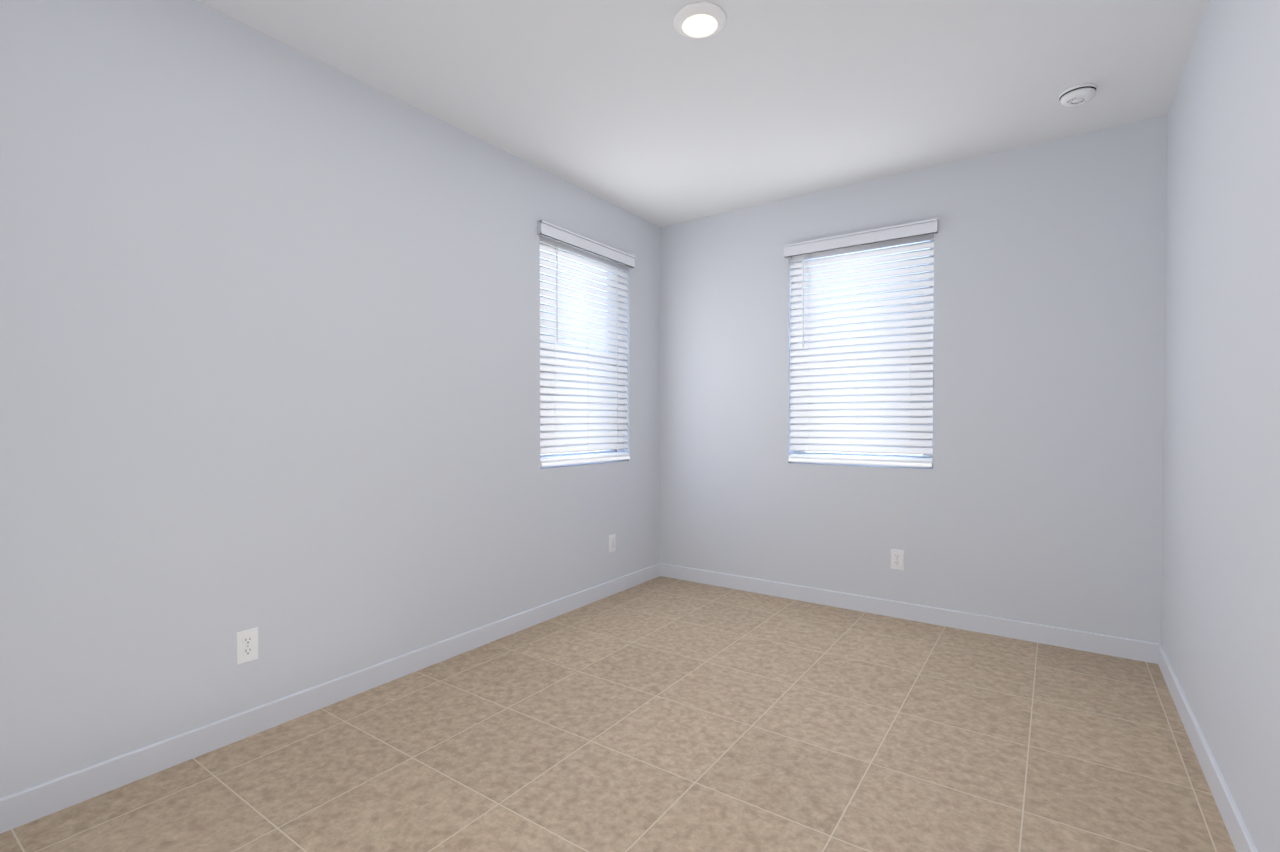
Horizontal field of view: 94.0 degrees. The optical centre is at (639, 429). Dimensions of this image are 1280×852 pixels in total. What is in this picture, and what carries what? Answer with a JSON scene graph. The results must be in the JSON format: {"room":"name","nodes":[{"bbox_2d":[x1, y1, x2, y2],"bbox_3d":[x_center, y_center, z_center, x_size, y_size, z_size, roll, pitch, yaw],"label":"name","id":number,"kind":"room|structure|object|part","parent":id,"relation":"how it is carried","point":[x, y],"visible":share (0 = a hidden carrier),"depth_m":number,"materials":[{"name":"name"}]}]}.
{"room":"empty bedroom","nodes":[
{"label":"empty bedroom","id":0,"kind":"room"},
{"bbox_2d":[0,0,659,797],"bbox_3d":[-1.150,-0.191,3.001,0.200,2.740,4.680,1,1,35],"label":"wall","id":1,"kind":"structure","parent":0,"point":[268,338],"depth_m":2.31,"materials":[{"name":"grey paint"}]},
{"bbox_2d":[236,627,257,664],"bbox_3d":[-1.517,0.838,2.307,0.008,0.124,0.076,1,1,35],"label":"electrical outlet","id":2,"kind":"object","parent":1,"relation":"attached to","point":[246,645],"visible":1,"depth_m":2.30,"materials":[{"name":"white plastic"}]},
{"bbox_2d":[0,563,660,833],"bbox_3d":[-1.063,1.129,2.958,0.012,0.100,4.280,1,1,35],"label":"baseboard","id":3,"kind":"structure","parent":1,"relation":"attached to","point":[25,806],"depth_m":2.33,"materials":[{"name":"white paint"}]},
{"bbox_2d":[540,242,616,456],"bbox_3d":[-0.456,-0.500,4.061,0.070,1.470,0.920,1,1,35],"label":"window","id":4,"kind":"structure","parent":1,"relation":"in","point":[577,453],"depth_m":4.12,"materials":[{"name":"white plastic"}]},
{"bbox_2d":[537,220,634,466],"bbox_3d":[-0.345,-0.513,3.983,0.087,1.478,0.960,1,1,35],"label":"window blind","id":5,"kind":"object","parent":4,"relation":"attached to","point":[583,403],"visible":0.96,"depth_m":3.94,"materials":[{"name":"white plastic"}]},
{"bbox_3d":[-0.516,-0.868,3.714,0.008,0.646,0.010,1,1,35],"label":"handle","id":6,"kind":"part","parent":5,"relation":"part of","materials":[{"name":"white plastic"}]},
{"bbox_2d":[609,534,615,552],"bbox_3d":[-0.195,0.803,4.201,0.008,0.124,0.076,1,1,35],"label":"electrical outlet","id":7,"kind":"object","parent":1,"relation":"attached to","point":[612,542],"visible":1,"depth_m":4.20,"materials":[{"name":"white plastic"}]},
{"bbox_2d":[0,576,1235,851],"bbox_3d":[0.162,1.251,2.104,3.400,0.120,4.680,1,1,35],"label":"floor","id":8,"kind":"structure","parent":0,"point":[662,714],"depth_m":2.18,"materials":[{"name":"tile"}]},
{"bbox_2d":[196,0,1207,226],"bbox_3d":[0.162,-1.609,2.066,3.400,0.120,4.680,1,1,35],"label":"ceiling","id":9,"kind":"structure","parent":0,"point":[645,110],"depth_m":2.64,"materials":[{"name":"white paint"}]},
{"bbox_2d":[673,2,726,38],"bbox_3d":[0.227,-1.537,2.265,0.202,0.029,0.202,1,1,35],"label":"recessed light","id":10,"kind":"object","parent":9,"relation":"in","point":[698,20],"visible":1,"depth_m":2.23,"materials":[{"name":"white plastic"}]},
{"bbox_2d":[1059,83,1096,106],"bbox_3d":[2.022,-1.535,2.756,0.142,0.046,0.142,1,1,35],"label":"smoke detector","id":11,"kind":"object","parent":9,"relation":"attached to","point":[1077,95],"visible":1,"depth_m":2.72,"materials":[{"name":"white plastic"}]},
{"bbox_2d":[660,115,1166,643],"bbox_3d":[1.444,-0.203,3.921,3.000,2.740,0.200,1,1,35],"label":"wall","id":12,"kind":"structure","parent":0,"point":[1034,495],"depth_m":3.45,"materials":[{"name":"grey paint"}]},
{"bbox_2d":[794,233,934,467],"bbox_3d":[1.469,-0.499,3.949,0.905,1.470,0.070,1,1,35],"label":"window","id":13,"kind":"structure","parent":12,"relation":"in","point":[882,454],"depth_m":3.85,"materials":[{"name":"white plastic"}]},
{"bbox_2d":[784,218,937,466],"bbox_3d":[1.392,-0.511,3.837,0.945,1.478,0.087,1,1,35],"label":"window blind","id":14,"kind":"object","parent":13,"relation":"attached to","point":[862,382],"visible":1,"depth_m":3.82,"materials":[{"name":"white plastic"}]},
{"bbox_3d":[1.101,-0.872,4.023,0.010,0.646,0.008,1,1,35],"label":"handle","id":15,"kind":"part","parent":14,"relation":"part of","materials":[{"name":"white plastic"}]},
{"bbox_2d":[891,549,903,569],"bbox_3d":[1.595,0.809,3.703,0.076,0.124,0.008,1,1,35],"label":"electrical outlet","id":16,"kind":"object","parent":12,"relation":"attached to","point":[897,559],"visible":1,"depth_m":3.70,"materials":[{"name":"white plastic"}]},
{"bbox_2d":[660,563,1157,663],"bbox_3d":[1.383,1.117,3.852,2.976,0.100,0.012,1,1,35],"label":"baseboard","id":17,"kind":"structure","parent":12,"relation":"attached to","point":[1138,650],"depth_m":3.57,"materials":[{"name":"white paint"}]},
{"bbox_2d":[1161,0,1279,851],"bbox_3d":[1.474,-0.167,1.169,0.200,2.740,4.680,1,1,35],"label":"wall","id":18,"kind":"structure","parent":0,"point":[1220,621],"depth_m":1.86,"materials":[{"name":"grey paint"}]},
{"bbox_2d":[1158,644,1257,851],"bbox_3d":[1.387,1.152,1.247,0.012,0.100,4.280,1,1,35],"label":"baseboard","id":19,"kind":"structure","parent":18,"relation":"attached to","point":[1238,831],"depth_m":2.00,"materials":[{"name":"white paint"}]},
{"label":"outside","id":20,"kind":"structure","parent":0,"visible":0},
{"bbox_2d":[540,450,922,454],"bbox_3d":[-2.293,1.553,1.212,80.000,0.100,80.000,1,1,35],"label":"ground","id":21,"kind":"structure","parent":20,"point":[806,451],"depth_m":28.08,"materials":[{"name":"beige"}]}
]}

